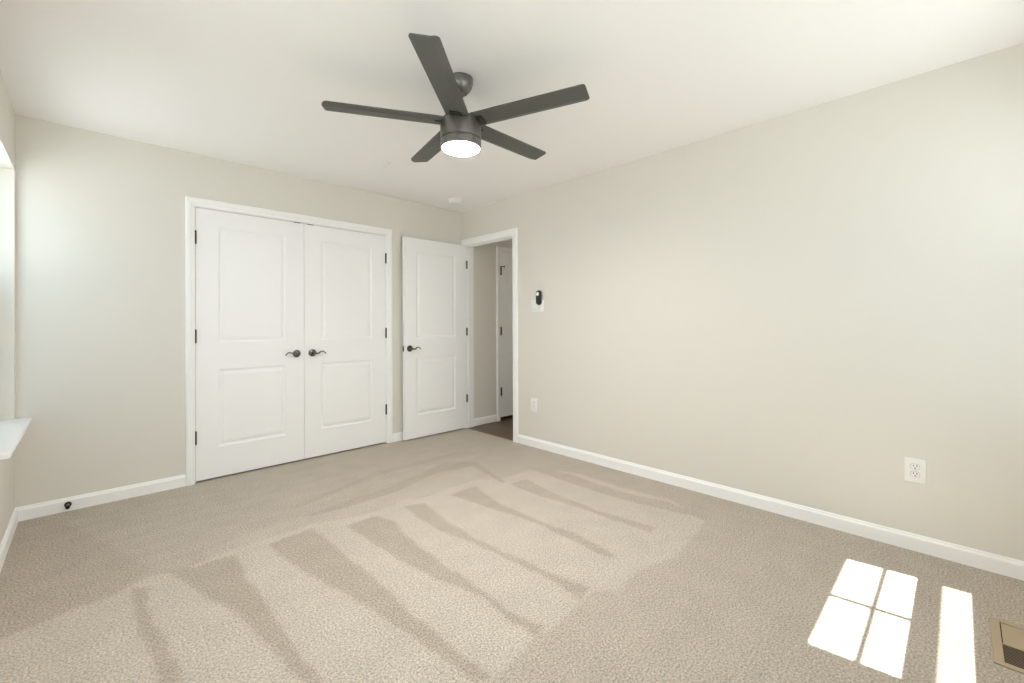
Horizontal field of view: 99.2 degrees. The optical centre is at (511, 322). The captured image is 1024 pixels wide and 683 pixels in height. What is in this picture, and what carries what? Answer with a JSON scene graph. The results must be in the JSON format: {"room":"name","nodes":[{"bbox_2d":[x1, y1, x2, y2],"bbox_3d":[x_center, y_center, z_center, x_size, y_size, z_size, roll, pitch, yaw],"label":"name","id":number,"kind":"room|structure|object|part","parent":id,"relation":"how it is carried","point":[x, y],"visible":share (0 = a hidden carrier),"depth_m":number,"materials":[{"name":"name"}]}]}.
{"room":"empty bedroom","nodes":[
{"label":"empty bedroom","id":0,"kind":"room"},
{"bbox_2d":[0,70,14,543],"bbox_3d":[-1.514,-0.041,0.983,0.180,2.440,4.595,0,0,-44],"label":"wall","id":1,"kind":"structure","parent":0,"point":[7,114],"depth_m":2.55,"materials":[{"name":"white paint"}]},
{"bbox_2d":[0,508,17,572],"bbox_3d":[-1.448,1.137,1.054,0.014,0.084,4.316,0,0,-44],"label":"baseboard","id":2,"kind":"structure","parent":1,"relation":"attached to","point":[6,541],"depth_m":2.29,"materials":[{"name":"white paint"}]},
{"bbox_2d":[0,417,31,459],"bbox_3d":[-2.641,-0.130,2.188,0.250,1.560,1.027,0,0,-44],"label":"window sill","id":3,"kind":"structure","parent":1,"relation":"in","point":[12,431],"depth_m":2.23,"materials":[{"name":"white plastic"}]},
{"bbox_2d":[15,114,461,506],"bbox_3d":[-1.876,-0.030,3.758,3.536,2.440,0.115,0,0,-44],"label":"wall","id":4,"kind":"structure","parent":0,"point":[100,217],"depth_m":2.90,"materials":[{"name":"white paint"}]},
{"bbox_2d":[64,502,71,508],"bbox_3d":[-2.775,1.147,2.722,0.034,0.034,0.074,0,0,-44],"label":"door stop","id":5,"kind":"object","parent":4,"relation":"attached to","point":[67,505],"visible":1,"depth_m":2.73,"materials":[{"name":"grey metal"}]},
{"bbox_2d":[15,432,402,521],"bbox_3d":[-1.768,1.148,3.765,3.340,0.084,0.014,0,0,-44],"label":"baseboard","id":6,"kind":"structure","parent":4,"relation":"attached to","point":[27,512],"depth_m":2.86,"materials":[{"name":"white paint"}]},
{"bbox_2d":[195,207,303,480],"bbox_3d":[-2.062,0.160,3.481,0.773,2.033,0.095,0,0,-44],"label":"door","id":7,"kind":"structure","parent":4,"relation":"in","point":[249,270],"depth_m":3.46,"materials":[{"name":"white paint"}]},
{"bbox_3d":[-1.816,0.265,3.696,0.064,0.064,0.060,0,0,-44],"label":"handle","id":8,"kind":"part","parent":7,"relation":"part of","materials":[{"name":"brown metal"}]},
{"bbox_2d":[185,196,392,485],"bbox_3d":[-1.824,0.132,3.796,1.662,2.116,0.132,0,0,-44],"label":"trim","id":9,"kind":"structure","parent":4,"relation":"attached to","point":[191,203],"depth_m":3.24,"materials":[{"name":"white paint"}]},
{"bbox_2d":[304,224,386,458],"bbox_3d":[-1.507,0.160,4.023,0.773,2.033,0.095,0,0,-44],"label":"door","id":10,"kind":"structure","parent":4,"relation":"in","point":[345,330],"depth_m":4.00,"materials":[{"name":"white paint"}]},
{"bbox_3d":[-1.724,0.265,3.786,0.064,0.064,0.060,0,0,-44],"label":"handle","id":11,"kind":"part","parent":10,"relation":"part of","materials":[{"name":"brown metal"}]},
{"bbox_2d":[468,415,512,440],"bbox_3d":[0.883,1.211,4.683,1.692,0.046,3.600,0,0,-44],"label":"floor","id":12,"kind":"structure","parent":0,"point":[503,428],"depth_m":4.90,"materials":[{"name":"brown wood"}]},
{"bbox_2d":[474,240,511,418],"bbox_3d":[0.953,-0.011,4.759,1.685,2.490,3.800,0,0,-44],"label":"wall","id":13,"kind":"structure","parent":0,"point":[485,375],"depth_m":5.14,"materials":[{"name":"white paint"}]},
{"bbox_2d":[474,414,496,425],"bbox_3d":[-0.311,1.148,5.122,0.357,0.084,0.014,0,0,-44],"label":"baseboard","id":14,"kind":"structure","parent":13,"relation":"attached to","point":[492,418],"depth_m":5.11,"materials":[{"name":"white paint"}]},
{"bbox_2d":[496,246,511,421],"bbox_3d":[0.099,0.136,5.603,0.894,2.115,0.128,0,0,-44],"label":"trim","id":15,"kind":"structure","parent":13,"relation":"attached to","point":[498,249],"depth_m":5.26,"materials":[{"name":"white paint"}]},
{"bbox_2d":[500,252,512,416],"bbox_3d":[0.126,0.150,5.572,0.766,2.007,0.066,0,0,-44],"label":"door","id":16,"kind":"structure","parent":13,"relation":"in","point":[506,286],"depth_m":5.38,"materials":[{"name":"white paint"}]},
{"bbox_2d":[0,428,1023,682],"bbox_3d":[-0.516,1.181,2.425,3.464,0.001,5.180,0,0,-44],"label":"floor","id":17,"kind":"structure","parent":0,"point":[463,555],"depth_m":1.93,"materials":[{"name":"beige carpet"}]},
{"bbox_2d":[989,616,1023,673],"bbox_3d":[1.823,1.166,1.563,0.339,0.006,0.140,0,0,-44],"label":"floor vent","id":18,"kind":"object","parent":17,"relation":"in","point":[1007,638],"visible":1,"depth_m":1.58,"materials":[{"name":"beige metal"}]},
{"bbox_3d":[1.871,1.167,1.608,0.152,0.003,0.085,0,0,-44],"label":"damper plate","id":19,"kind":"part","parent":18,"relation":"part of","materials":[{"name":"beige metal"}]},
{"bbox_2d":[0,0,1023,211],"bbox_3d":[0.071,-1.319,3.120,5.436,0.120,5.430,0,0,-44],"label":"ceiling","id":20,"kind":"structure","parent":0,"point":[246,82],"depth_m":2.15,"materials":[{"name":"white paint"}]},
{"bbox_2d":[381,161,390,167],"bbox_3d":[-0.991,-1.235,3.428,0.072,0.038,0.072,0,0,-44],"label":"sprinkler","id":21,"kind":"object","parent":20,"relation":"attached to","point":[385,163],"visible":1,"depth_m":3.42,"materials":[{"name":"white plastic"}]},
{"bbox_2d":[448,198,462,204],"bbox_3d":[-0.577,-1.230,4.454,0.148,0.043,0.148,0,0,-44],"label":"smoke detector","id":22,"kind":"object","parent":20,"relation":"attached to","point":[453,201],"visible":1,"depth_m":4.41,"materials":[{"name":"white plastic"}]},
{"bbox_2d":[322,33,589,161],"bbox_3d":[-0.245,-1.074,2.294,1.256,0.374,1.290,0,0,-44],"label":"ceiling fan","id":23,"kind":"object","parent":20,"relation":"hanging from","point":[461,133],"visible":1,"depth_m":2.15,"materials":[{"name":"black metal"}]},
{"bbox_3d":[-0.627,-1.041,2.176,0.592,0.025,0.117,2,-1,-13],"label":"blade","id":24,"kind":"part","parent":23,"relation":"part of","materials":[{"name":"grey wood"}]},
{"bbox_3d":[-0.456,-1.040,2.576,0.117,0.025,0.592,0,1,-31],"label":"blade","id":25,"kind":"part","parent":23,"relation":"part of","materials":[{"name":"grey wood"}]},
{"bbox_3d":[-0.299,-1.043,1.889,0.117,0.025,0.592,0,-2,5],"label":"blade","id":26,"kind":"part","parent":23,"relation":"part of","materials":[{"name":"grey wood"}]},
{"bbox_3d":[-0.021,-1.042,2.537,0.117,0.025,0.592,0,1,41],"label":"blade","id":27,"kind":"part","parent":23,"relation":"part of","materials":[{"name":"grey wood"}]},
{"bbox_3d":[0.075,-1.043,2.112,0.592,0.025,0.117,-2,-1,23],"label":"blade","id":28,"kind":"part","parent":23,"relation":"part of","materials":[{"name":"grey wood"}]},
{"bbox_2d":[461,43,1023,560],"bbox_3d":[0.993,-0.016,3.429,0.115,2.490,4.600,0,0,-44],"label":"wall","id":29,"kind":"structure","parent":0,"point":[799,306],"depth_m":2.54,"materials":[{"name":"white paint"}]},
{"bbox_2d":[461,227,517,442],"bbox_3d":[-0.216,0.127,4.665,0.144,2.129,0.899,0,0,-44],"label":"trim","id":30,"kind":"structure","parent":29,"relation":"attached to","point":[510,234],"depth_m":4.89,"materials":[{"name":"white paint"}]},
{"bbox_2d":[402,236,467,439],"bbox_3d":[-0.793,0.159,4.639,0.831,2.034,0.155,0,0,-44],"label":"door","id":31,"kind":"structure","parent":30,"relation":"attached to","point":[435,397],"depth_m":4.58,"materials":[{"name":"white paint"}]},
{"bbox_3d":[-1.008,0.262,4.362,0.064,0.064,0.060,0,0,-44],"label":"handle","id":32,"kind":"part","parent":31,"relation":"part of","materials":[{"name":"brown metal"}]},
{"bbox_2d":[531,398,536,411],"bbox_3d":[0.209,0.785,4.145,0.009,0.124,0.083,0,0,-44],"label":"wall outlet","id":33,"kind":"object","parent":29,"relation":"attached to","point":[533,401],"visible":1,"depth_m":4.14,"materials":[{"name":"white plastic"}]},
{"bbox_2d":[532,299,543,311],"bbox_3d":[0.242,-0.157,4.112,0.008,0.117,0.150,0,0,-44],"label":"switch plate","id":34,"kind":"object","parent":29,"relation":"attached to","point":[535,308],"visible":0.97,"depth_m":4.11,"materials":[{"name":"white plastic"}]},
{"bbox_2d":[536,290,541,304],"bbox_3d":[0.247,-0.232,4.078,0.030,0.140,0.056,0,0,-44],"label":"remote control","id":35,"kind":"object","parent":29,"relation":"attached to","point":[538,293],"visible":1,"depth_m":4.07,"materials":[{"name":"black plastic"}]},
{"bbox_2d":[517,434,1023,580],"bbox_3d":[1.254,1.135,3.069,0.014,0.084,3.430,0,0,-44],"label":"baseboard","id":36,"kind":"structure","parent":29,"relation":"attached to","point":[1002,565],"depth_m":2.54,"materials":[{"name":"white paint"}]},
{"bbox_2d":[904,457,925,483],"bbox_3d":[2.069,0.760,2.237,0.009,0.124,0.083,0,0,-44],"label":"wall outlet","id":37,"kind":"object","parent":29,"relation":"attached to","point":[914,469],"visible":1,"depth_m":2.23,"materials":[{"name":"white plastic"}]},
{"bbox_2d":[910,463,919,469],"bbox_3d":[2.068,0.740,2.236,0.001,0.030,0.037,0,0,-44],"label":"receptacle","id":38,"kind":"object","parent":37,"relation":"attached to","point":[913,466],"depth_m":2.24,"materials":[{"name":"white plastic"}]},
{"bbox_2d":[910,471,919,477],"bbox_3d":[2.068,0.779,2.235,0.001,0.030,0.037,0,0,-44],"label":"receptacle","id":39,"kind":"object","parent":37,"relation":"attached to","point":[913,474],"depth_m":2.24,"materials":[{"name":"white plastic"}]}
]}

